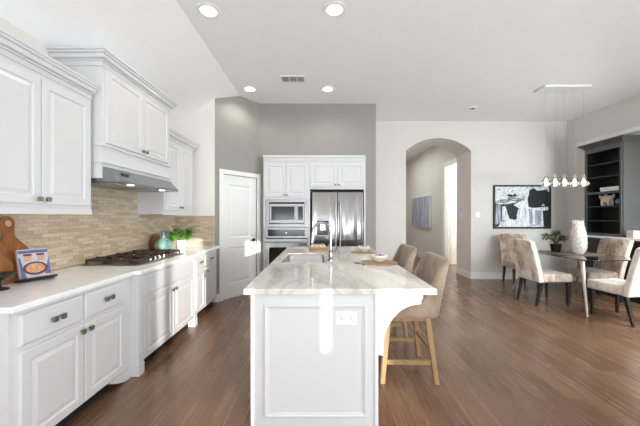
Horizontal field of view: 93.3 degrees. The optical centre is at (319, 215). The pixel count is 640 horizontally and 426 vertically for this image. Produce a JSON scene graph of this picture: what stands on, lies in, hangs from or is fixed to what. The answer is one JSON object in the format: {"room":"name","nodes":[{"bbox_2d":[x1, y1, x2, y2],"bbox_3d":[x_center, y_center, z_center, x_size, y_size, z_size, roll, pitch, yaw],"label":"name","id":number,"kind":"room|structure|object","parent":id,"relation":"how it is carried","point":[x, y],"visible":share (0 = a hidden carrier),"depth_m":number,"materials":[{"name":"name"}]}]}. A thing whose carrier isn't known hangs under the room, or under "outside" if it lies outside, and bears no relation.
{"room":"kitchen","nodes":[
{"label":"kitchen","id":0,"kind":"room"},
{"bbox_2d":[0,17,174,270],"bbox_3d":[-2.410,-0.057,0.890,0.120,2.914,8.180,0,0,0],"label":"wall","id":1,"kind":"structure","parent":0,"point":[4,24],"depth_m":2.41,"materials":[{"name":"beige paint"}]},
{"bbox_2d":[0,28,98,214],"bbox_3d":[-2.139,-0.577,2.115,0.419,1.127,1.058,0,0,0],"label":"upper cabinet","id":2,"kind":"object","parent":1,"relation":"attached to","point":[45,104],"visible":1,"depth_m":2.15,"materials":[{"name":"white paint"}]},
{"bbox_2d":[0,186,214,269],"bbox_3d":[-2.025,0.075,2.740,0.649,0.790,4.279,0,0,0],"label":"wall","id":3,"kind":"structure","parent":1,"relation":"attached to","point":[115,225],"depth_m":3.25,"materials":[{"name":"tile"}]},
{"bbox_2d":[46,46,177,180],"bbox_3d":[-2.097,-0.895,3.260,0.504,1.120,1.350,0,0,0],"label":"upper cabinet","id":4,"kind":"object","parent":1,"relation":"attached to","point":[130,114],"visible":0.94,"depth_m":2.91,"materials":[{"name":"white paint"}]},
{"bbox_2d":[91,167,177,191],"bbox_3d":[-2.068,-0.366,3.260,0.537,0.138,1.166,0,0,0],"label":"range hood","id":5,"kind":"object","parent":4,"relation":"attached to","point":[112,178],"visible":0.93,"depth_m":3.06,"materials":[{"name":"silver metal"}]},
{"bbox_2d":[138,127,198,214],"bbox_3d":[-2.139,-0.577,4.355,0.419,1.127,0.958,0,0,0],"label":"upper cabinet","id":6,"kind":"object","parent":1,"relation":"attached to","point":[181,148],"visible":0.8,"depth_m":4.18,"materials":[{"name":"white paint"}]},
{"bbox_2d":[175,99,214,302],"bbox_3d":[-2.025,-0.265,4.930,0.650,3.329,0.100,0,0,0],"label":"wall","id":7,"kind":"structure","parent":0,"point":[199,127],"depth_m":4.88,"materials":[{"name":"white paint"}]},
{"bbox_2d":[215,96,259,293],"bbox_3d":[-1.455,-0.350,5.298,0.110,3.500,0.963,0,0,37],"label":"wall","id":8,"kind":"structure","parent":0,"point":[237,118],"depth_m":5.21,"materials":[{"name":"grey paint"}]},
{"bbox_2d":[223,174,255,299],"bbox_3d":[-1.390,0.350,5.291,0.097,2.088,0.730,0,0,37],"label":"door","id":9,"kind":"structure","parent":8,"relation":"in","point":[239,193],"depth_m":5.28,"materials":[{"name":"white paint"}]},
{"bbox_2d":[219,169,259,301],"bbox_3d":[-1.381,0.312,5.288,0.019,2.175,0.882,0,0,37],"label":"trim","id":10,"kind":"structure","parent":8,"relation":"attached to","point":[221,171],"depth_m":4.97,"materials":[{"name":"white paint"}]},
{"bbox_2d":[311,192,311,244],"bbox_3d":[-0.038,-0.350,6.300,2.167,3.500,0.100,0,0,0],"label":"wall niche","id":11,"kind":"object","parent":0,"point":[311,192],"depth_m":6.25,"materials":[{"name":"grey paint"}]},
{"bbox_2d":[260,104,375,272],"bbox_3d":[-0.038,-0.350,5.700,2.167,3.500,0.100,0,0,0],"label":"wall","id":12,"kind":"structure","parent":0,"point":[285,129],"depth_m":5.65,"materials":[{"name":"grey paint"}]},
{"bbox_2d":[0,0,639,161],"bbox_3d":[1.975,-1.756,4.450,9.250,0.988,15.700,0,0,0],"label":"ceiling","id":13,"kind":"structure","parent":0,"point":[415,60],"depth_m":3.70,"materials":[{"name":"paint"}]},
{"bbox_2d":[196,2,220,18],"bbox_3d":[-1.140,-2.095,3.090,0.244,0.008,0.244,0,0,0],"label":"recessed light","id":14,"kind":"object","parent":13,"relation":"in","point":[207,10],"visible":1,"depth_m":3.08,"materials":[{"name":"white paint"}]},
{"bbox_2d":[242,86,256,91],"bbox_3d":[-1.160,-2.095,4.990,0.244,0.008,0.244,0,0,0],"label":"recessed light","id":15,"kind":"object","parent":13,"relation":"in","point":[245,88],"visible":1,"depth_m":4.96,"materials":[{"name":"white paint"}]},
{"bbox_2d":[280,75,305,82],"bbox_3d":[-0.410,-2.094,4.620,0.370,0.012,0.220,0,0,0],"label":"ceiling vent","id":16,"kind":"object","parent":13,"relation":"in","point":[284,78],"visible":1,"depth_m":4.59,"materials":[{"name":"white metal"}]},
{"bbox_2d":[321,86,334,91],"bbox_3d":[0.130,-2.095,4.990,0.244,0.008,0.244,0,0,0],"label":"recessed light","id":17,"kind":"object","parent":13,"relation":"in","point":[324,88],"visible":1,"depth_m":4.96,"materials":[{"name":"white paint"}]},
{"bbox_2d":[323,1,346,17],"bbox_3d":[0.150,-2.095,3.070,0.244,0.008,0.244,0,0,0],"label":"recessed light","id":18,"kind":"object","parent":13,"relation":"in","point":[334,9],"visible":1,"depth_m":3.06,"materials":[{"name":"white paint"}]},
{"bbox_2d":[467,106,477,109],"bbox_3d":[2.960,-2.087,5.850,0.190,0.026,0.190,0,0,0],"label":"smoke detector","id":19,"kind":"object","parent":13,"relation":"attached to","point":[471,107],"visible":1,"depth_m":5.83,"materials":[{"name":"white plastic"}]},
{"bbox_2d":[533,85,591,186],"bbox_3d":[4.009,-1.292,4.965,0.818,1.614,0.270,0,0,0],"label":"pendant light","id":20,"kind":"object","parent":13,"relation":"hanging from","point":[554,182],"visible":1,"depth_m":4.94,"materials":[{"name":"white paint"}]},
{"bbox_2d":[63,256,639,425],"bbox_3d":[2.000,1.450,4.550,9.200,0.100,15.900,0,0,0],"label":"floor","id":21,"kind":"structure","parent":0,"point":[503,359],"depth_m":2.77,"materials":[{"name":"brown wood"}]},
{"bbox_2d":[0,277,130,425],"bbox_3d":[-1.964,0.956,2.107,0.740,0.889,1.023,0,0,0],"label":"base cabinet","id":22,"kind":"object","parent":21,"relation":"on","point":[57,357],"visible":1,"depth_m":1.91,"materials":[{"name":"white paint"}]},
{"bbox_2d":[130,256,197,376],"bbox_3d":[-1.941,0.956,3.250,0.786,0.889,1.258,0,0,0],"label":"base cabinet","id":23,"kind":"object","parent":21,"relation":"on","point":[163,301],"visible":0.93,"depth_m":2.99,"materials":[{"name":"white paint"}]},
{"bbox_2d":[0,246,220,313],"bbox_3d":[-1.943,0.492,3.216,0.786,0.035,3.301,0,0,0],"label":"countertop","id":24,"kind":"structure","parent":23,"relation":"on","point":[21,296],"depth_m":2.19,"materials":[{"name":"white stone"}]},
{"bbox_2d":[0,252,14,284],"bbox_3d":[-2.209,0.295,2.035,0.064,0.358,0.250,0,0,0],"label":"cutting board","id":25,"kind":"object","parent":24,"relation":"on","point":[6,264],"visible":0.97,"depth_m":2.11,"materials":[{"name":"brown wood"}]},
{"bbox_2d":[0,271,17,290],"bbox_3d":[-2.060,0.421,1.935,0.176,0.106,0.176,0,0,0],"label":"dish","id":26,"kind":"object","parent":24,"relation":"on","point":[4,275],"visible":1,"depth_m":1.94,"materials":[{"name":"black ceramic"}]},
{"bbox_2d":[0,271,17,280],"bbox_3d":[-2.060,0.390,1.935,0.176,0.044,0.176,0,0,0],"label":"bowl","id":27,"kind":"object","parent":26,"relation":"on","point":[4,275],"depth_m":1.94,"materials":[{"name":"green wood"}]},
{"bbox_2d":[0,216,28,280],"bbox_3d":[-2.267,0.238,2.210,0.079,0.473,0.270,0,0,0],"label":"cutting board","id":28,"kind":"object","parent":24,"relation":"on","point":[9,243],"visible":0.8,"depth_m":2.21,"materials":[{"name":"brown wood"}]},
{"bbox_2d":[14,274,57,282],"bbox_3d":[-2.106,0.392,2.233,0.110,0.165,0.230,0,0,24],"label":"book stand","id":29,"kind":"object","parent":24,"relation":"on","point":[54,275],"visible":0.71,"depth_m":2.20,"materials":[{"name":"black metal"}]},
{"bbox_2d":[15,248,50,278],"bbox_3d":[-2.123,0.353,2.239,0.091,0.214,0.178,0,0,24],"label":"cookbook","id":30,"kind":"object","parent":29,"relation":"on","point":[31,263],"visible":0.91,"depth_m":2.22,"materials":[{"name":"paper"}]},
{"bbox_2d":[24,256,31,261],"bbox_3d":[-2.134,0.312,2.207,0.012,0.038,0.044,0,0,24],"label":"picture","id":31,"kind":"object","parent":30,"relation":"attached to","point":[26,258],"depth_m":2.21},
{"bbox_2d":[26,263,44,272],"bbox_3d":[-2.100,0.382,2.230,0.021,0.069,0.112,0,0,25],"label":"picture","id":32,"kind":"object","parent":30,"relation":"attached to","point":[30,267],"depth_m":2.23},
{"bbox_2d":[23,261,47,274],"bbox_3d":[-2.100,0.384,2.230,0.064,0.096,0.132,0,0,0],"label":"picture","id":33,"kind":"object","parent":30,"relation":"attached to","point":[29,267],"depth_m":2.23},
{"bbox_2d":[37,255,44,259],"bbox_3d":[-2.104,0.312,2.276,0.012,0.038,0.044,0,0,24],"label":"picture","id":34,"kind":"object","parent":30,"relation":"on","point":[39,257],"depth_m":2.28},
{"bbox_2d":[80,249,183,265],"bbox_3d":[-1.985,0.441,3.320,0.570,0.067,0.920,0,0,0],"label":"cooktop","id":35,"kind":"object","parent":24,"relation":"in","point":[140,257],"visible":1,"depth_m":3.08,"materials":[{"name":"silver metal"}]},
{"bbox_2d":[149,233,159,248],"bbox_3d":[-2.255,0.356,4.140,0.144,0.237,0.144,0,0,0],"label":"cutting board","id":36,"kind":"object","parent":24,"relation":"on","point":[155,237],"visible":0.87,"depth_m":4.08,"materials":[{"name":"brown wood"}]},
{"bbox_2d":[154,231,172,248],"bbox_3d":[-2.080,0.340,4.020,0.224,0.270,0.224,0,0,0],"label":"vase","id":37,"kind":"object","parent":24,"relation":"on","point":[163,242],"visible":0.73,"depth_m":3.96,"materials":[{"name":"teal glass"}]},
{"bbox_2d":[167,226,193,248],"bbox_3d":[-2.018,0.314,4.353,0.372,0.321,0.644,0,0,0],"label":"potted plant","id":38,"kind":"object","parent":24,"relation":"on","point":[181,244],"visible":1,"depth_m":4.32,"materials":[{"name":"green plant"}]},
{"bbox_2d":[197,249,215,315],"bbox_3d":[-1.964,0.956,4.340,0.740,0.889,0.918,0,0,0],"label":"base cabinet","id":39,"kind":"object","parent":21,"relation":"on","point":[206,262],"visible":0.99,"depth_m":4.32,"materials":[{"name":"white paint"}]},
{"bbox_2d":[263,155,307,269],"bbox_3d":[-0.621,0.150,5.774,0.819,2.500,0.652,0,0,0],"label":"tall cabinet","id":40,"kind":"object","parent":21,"relation":"on","point":[284,176],"visible":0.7,"depth_m":5.48,"materials":[{"name":"white paint"}]},
{"bbox_2d":[265,199,307,226],"bbox_3d":[-0.611,-0.056,5.671,0.773,0.499,0.458,0,0,0],"label":"microwave","id":41,"kind":"object","parent":40,"relation":"in","point":[278,212],"visible":1,"depth_m":5.47,"materials":[{"name":"silver metal"}]},
{"bbox_2d":[265,228,307,267],"bbox_3d":[-0.611,0.593,5.706,0.773,0.755,0.588,0,0,0],"label":"wall oven","id":42,"kind":"object","parent":40,"relation":"in","point":[278,240],"visible":0.7,"depth_m":5.47,"materials":[{"name":"silver metal"}]},
{"bbox_2d":[267,238,306,238],"bbox_3d":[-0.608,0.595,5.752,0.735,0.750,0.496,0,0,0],"label":"handle","id":43,"kind":"object","parent":42,"relation":"attached to","point":[267,238],"depth_m":5.50,"materials":[{"name":"silver metal"}]},
{"bbox_2d":[251,295,422,425],"bbox_3d":[0.089,0.961,3.357,1.189,0.879,2.727,0,0,0],"label":"kitchen island","id":44,"kind":"object","parent":21,"relation":"on","point":[307,369],"visible":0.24,"depth_m":2.00,"materials":[{"name":"white paint"}]},
{"bbox_2d":[244,246,436,294],"bbox_3d":[0.133,0.500,3.385,1.274,0.040,2.801,0,0,0],"label":"island countertop","id":45,"kind":"structure","parent":44,"relation":"on","point":[339,276],"depth_m":2.32,"materials":[{"name":"white stone"}]},
{"bbox_2d":[282,254,324,262],"bbox_3d":[-0.177,0.614,3.495,0.451,0.252,0.746,0,0,0],"label":"sink","id":46,"kind":"object","parent":45,"relation":"in","point":[291,258],"visible":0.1,"depth_m":3.87,"materials":[{"name":"silver metal"}]},
{"bbox_2d":[307,244,328,249],"bbox_3d":[-0.025,0.441,4.300,0.312,0.078,0.174,0,0,0],"label":"basket","id":47,"kind":"object","parent":45,"relation":"on","point":[309,247],"visible":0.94,"depth_m":4.21,"materials":[{"name":"wicker"}]},
{"bbox_2d":[310,221,336,260],"bbox_3d":[0.039,0.267,3.260,0.296,0.426,0.060,0,0,0],"label":"faucet","id":48,"kind":"object","parent":45,"relation":"on","point":[330,249],"visible":1,"depth_m":3.25,"materials":[{"name":"silver metal"}]},
{"bbox_2d":[351,251,376,253],"bbox_3d":[0.575,0.476,3.970,0.330,0.008,0.330,0,0,0],"label":"place mat","id":49,"kind":"object","parent":45,"relation":"on","point":[355,252],"visible":0.84,"depth_m":3.91,"materials":[{"name":"wicker"}]},
{"bbox_2d":[358,246,369,251],"bbox_3d":[0.575,0.434,3.970,0.156,0.075,0.156,0,0,0],"label":"bowl","id":50,"kind":"object","parent":49,"relation":"on","point":[362,249],"visible":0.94,"depth_m":3.92,"materials":[{"name":"white ceramic"}]},
{"bbox_2d":[361,259,397,265],"bbox_3d":[0.610,0.476,3.100,0.370,0.008,0.370,0,0,0],"label":"place mat","id":51,"kind":"object","parent":45,"relation":"on","point":[368,262],"visible":0.85,"depth_m":3.07,"materials":[{"name":"wicker"}]},
{"bbox_2d":[371,254,387,261],"bbox_3d":[0.610,0.434,3.100,0.172,0.075,0.172,0,0,0],"label":"bowl","id":52,"kind":"object","parent":51,"relation":"on","point":[376,258],"visible":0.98,"depth_m":3.04,"materials":[{"name":"white ceramic"}]},
{"bbox_2d":[335,312,356,324],"bbox_3d":[0.172,0.678,2.000,0.142,0.088,0.009,0,0,0],"label":"power outlet","id":53,"kind":"object","parent":44,"relation":"attached to","point":[341,318],"visible":1,"depth_m":2.00,"materials":[{"name":"white plastic"}]},
{"bbox_2d":[338,316,344,320],"bbox_3d":[0.142,0.678,1.997,0.044,0.036,0.003,0,0,0],"label":"socket","id":54,"kind":"object","parent":53,"relation":"attached to","point":[340,318],"depth_m":2.00,"materials":[{"name":"white plastic"}]},
{"bbox_2d":[347,316,353,320],"bbox_3d":[0.202,0.678,1.997,0.044,0.036,0.003,0,0,0],"label":"socket","id":55,"kind":"object","parent":53,"relation":"attached to","point":[349,318],"depth_m":2.00,"materials":[{"name":"white plastic"}]},
{"bbox_2d":[308,155,365,245],"bbox_3d":[0.310,0.150,5.774,1.040,2.500,0.652,0,0,0],"label":"tall cabinet","id":56,"kind":"object","parent":21,"relation":"on","point":[325,172],"visible":0.95,"depth_m":5.48,"materials":[{"name":"white paint"}]},
{"bbox_2d":[312,191,362,245],"bbox_3d":[0.320,0.462,5.748,0.930,1.817,0.663,0,0,0],"label":"refrigerator","id":57,"kind":"object","parent":21,"relation":"on","point":[342,210],"visible":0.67,"depth_m":5.49,"materials":[{"name":"silver metal"}]},
{"bbox_2d":[317,193,337,245],"bbox_3d":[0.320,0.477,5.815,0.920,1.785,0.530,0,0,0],"label":"door","id":58,"kind":"structure","parent":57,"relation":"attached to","point":[319,232],"depth_m":5.52,"materials":[{"name":"silver metal"}]},
{"bbox_2d":[390,244,416,336],"bbox_3d":[0.802,0.877,3.660,0.604,1.045,0.570,0,0,0],"label":"bar stool","id":59,"kind":"object","parent":21,"relation":"on","point":[405,254],"visible":0.16,"depth_m":3.42,"materials":[{"name":"beige fabric"}]},
{"bbox_2d":[380,252,449,384],"bbox_3d":[0.802,0.877,2.779,0.604,1.045,0.570,0,0,2],"label":"bar stool","id":60,"kind":"object","parent":21,"relation":"on","point":[432,268],"visible":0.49,"depth_m":2.53,"materials":[{"name":"beige fabric"}]},
{"bbox_2d":[498,233,538,288],"bbox_3d":[4.035,0.887,6.134,0.529,1.025,0.702,0,0,10],"label":"dining chair","id":61,"kind":"object","parent":21,"relation":"on","point":[507,260],"visible":0.56,"depth_m":6.33,"materials":[{"name":"beige fabric"}]},
{"bbox_2d":[508,238,571,305],"bbox_3d":[3.574,0.887,4.926,0.702,1.025,0.529,0,0,-3],"label":"dining chair","id":62,"kind":"object","parent":21,"relation":"on","point":[524,252],"visible":1,"depth_m":4.76,"materials":[{"name":"beige fabric"}]},
{"bbox_2d":[512,250,632,316],"bbox_3d":[4.310,1.021,4.990,1.245,0.766,1.644,0,0,0],"label":"dining table","id":63,"kind":"object","parent":21,"relation":"on","point":[581,260],"visible":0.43,"depth_m":4.53,"materials":[{"name":"clear glass"}]},
{"bbox_2d":[566,238,633,302],"bbox_3d":[4.686,0.887,5.098,0.702,1.025,0.529,0,0,1],"label":"dining chair","id":64,"kind":"object","parent":21,"relation":"on","point":[613,246],"visible":0.8,"depth_m":4.97,"materials":[{"name":"beige fabric"}]},
{"bbox_2d":[582,235,639,303],"bbox_3d":[5.259,0.880,5.300,0.440,1.040,1.160,0,0,0],"label":"hutch base","id":65,"kind":"object","parent":21,"relation":"on","point":[593,241],"visible":0.04,"depth_m":5.38,"materials":[{"name":"black wood"}]},
{"bbox_2d":[577,135,639,236],"bbox_3d":[5.247,-0.496,5.445,0.463,1.708,0.880,0,0,0],"label":"bookcase","id":66,"kind":"object","parent":65,"relation":"on","point":[614,161],"visible":0.92,"depth_m":5.43,"materials":[{"name":"black wood"}]},
{"bbox_2d":[599,194,614,205],"bbox_3d":[5.200,-0.293,5.474,0.120,0.220,0.294,0,0,0],"label":"sculpture","id":67,"kind":"object","parent":66,"relation":"on","point":[606,200],"visible":0.95,"depth_m":5.43,"materials":[{"name":"beige ceramic"}]},
{"bbox_2d":[600,186,618,191],"bbox_3d":[5.240,-0.475,5.380,0.190,0.085,0.350,0,0,0],"label":"box","id":68,"kind":"object","parent":66,"relation":"on","point":[613,188],"visible":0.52,"depth_m":5.37,"materials":[{"name":"white plastic"}]},
{"bbox_2d":[626,230,639,237],"bbox_3d":[5.130,0.299,4.950,0.100,0.120,0.120,0,0,0],"label":"block","id":69,"kind":"object","parent":65,"relation":"on","point":[629,233],"visible":0.94,"depth_m":4.91,"materials":[{"name":"white"}]},
{"bbox_2d":[587,247,639,326],"bbox_3d":[4.130,0.887,4.045,0.529,1.025,0.702,0,0,-7],"label":"dining chair","id":70,"kind":"object","parent":21,"relation":"on","point":[630,287],"visible":1,"depth_m":3.87,"materials":[{"name":"beige fabric"}]},
{"bbox_2d":[406,146,456,255],"bbox_3d":[3.440,-0.350,9.800,0.120,3.500,4.800,0,0,0],"label":"wall","id":71,"kind":"structure","parent":0,"point":[424,171],"depth_m":9.49,"materials":[{"name":"beige paint"}]},
{"bbox_2d":[412,195,431,227],"bbox_3d":[3.343,-0.140,10.025,0.072,0.980,1.750,0,0,0],"label":"canvas art","id":72,"kind":"object","parent":71,"relation":"attached to","point":[421,206],"visible":1,"depth_m":9.74},
{"bbox_2d":[442,158,456,258],"bbox_3d":[3.429,-0.020,7.875,0.142,2.840,0.910,0,0,0],"label":"trim","id":73,"kind":"structure","parent":71,"relation":"attached to","point":[445,169],"depth_m":8.22,"materials":[{"name":"white paint"}]},
{"bbox_2d":[448,163,456,263],"bbox_3d":[4.900,-0.350,7.950,2.800,3.500,1.900,0,0,0],"label":"wall","id":74,"kind":"structure","parent":0,"point":[453,168],"depth_m":8.80,"materials":[{"name":"white paint"}]},
{"bbox_2d":[450,188,456,263],"bbox_3d":[4.290,0.295,8.787,0.980,2.210,0.024,0,0,0],"label":"trim","id":75,"kind":"structure","parent":74,"relation":"attached to","point":[452,190],"depth_m":8.77,"materials":[{"name":"white paint"}]},
{"bbox_2d":[454,191,456,262],"bbox_3d":[4.287,0.330,8.781,0.806,2.100,0.097,0,0,0],"label":"door","id":76,"kind":"structure","parent":74,"relation":"in","point":[455,192],"depth_m":8.80,"materials":[{"name":"white paint"}]},
{"bbox_2d":[376,121,566,272],"bbox_3d":[3.272,-0.350,7.050,4.655,3.500,0.700,0,0,0],"label":"wall","id":77,"kind":"structure","parent":0,"point":[488,154],"depth_m":6.70,"materials":[{"name":"beige paint"}]},
{"bbox_2d":[456,267,517,278],"bbox_3d":[3.263,1.327,7.042,4.435,0.145,0.716,0,0,0],"label":"baseboard","id":78,"kind":"structure","parent":77,"relation":"attached to","point":[462,272],"depth_m":6.68,"materials":[{"name":"white paint"}]},
{"bbox_2d":[493,185,550,228],"bbox_3d":[4.470,-0.203,6.682,1.270,0.963,0.034,0,0,0],"label":"framed picture","id":79,"kind":"object","parent":77,"relation":"attached to","point":[514,206],"visible":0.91,"depth_m":6.68,"materials":[{"name":"paper"}]},
{"bbox_2d":[539,250,604,255],"bbox_3d":[4.290,0.631,5.180,0.740,0.012,0.640,0,0,0],"label":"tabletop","id":80,"kind":"object","parent":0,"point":[563,252],"visible":0.78,"depth_m":5.03,"materials":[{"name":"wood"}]},
{"bbox_2d":[539,230,568,251],"bbox_3d":[4.107,0.435,5.267,0.557,0.379,0.292,0,0,-12],"label":"potted plant","id":81,"kind":"object","parent":80,"relation":"on","point":[555,247],"visible":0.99,"depth_m":5.25,"materials":[{"name":"green plant"}]},
{"bbox_2d":[568,220,587,253],"bbox_3d":[4.290,0.342,5.020,0.252,0.566,0.252,0,0,0],"label":"vase","id":82,"kind":"object","parent":80,"relation":"on","point":[577,239],"visible":1,"depth_m":4.96,"materials":[{"name":"white ceramic"}]},
{"bbox_2d":[567,94,639,266],"bbox_3d":[5.530,-0.350,1.750,0.100,3.500,9.900,0,0,0],"label":"wall","id":83,"kind":"structure","parent":0,"point":[624,114],"depth_m":6.26,"materials":[{"name":"beige paint"}]},
{"bbox_2d":[572,276,581,282],"bbox_3d":[5.471,1.327,6.290,0.015,0.145,0.780,0,0,0],"label":"baseboard","id":84,"kind":"structure","parent":83,"relation":"attached to","point":[573,277],"depth_m":6.46,"materials":[{"name":"white paint"}]},
{"bbox_2d":[576,126,639,146],"bbox_3d":[5.439,-1.490,4.685,0.079,0.080,3.370,0,0,0],"label":"trim","id":85,"kind":"structure","parent":83,"relation":"attached to","point":[637,128],"depth_m":5.58,"materials":[{"name":"white paint"}]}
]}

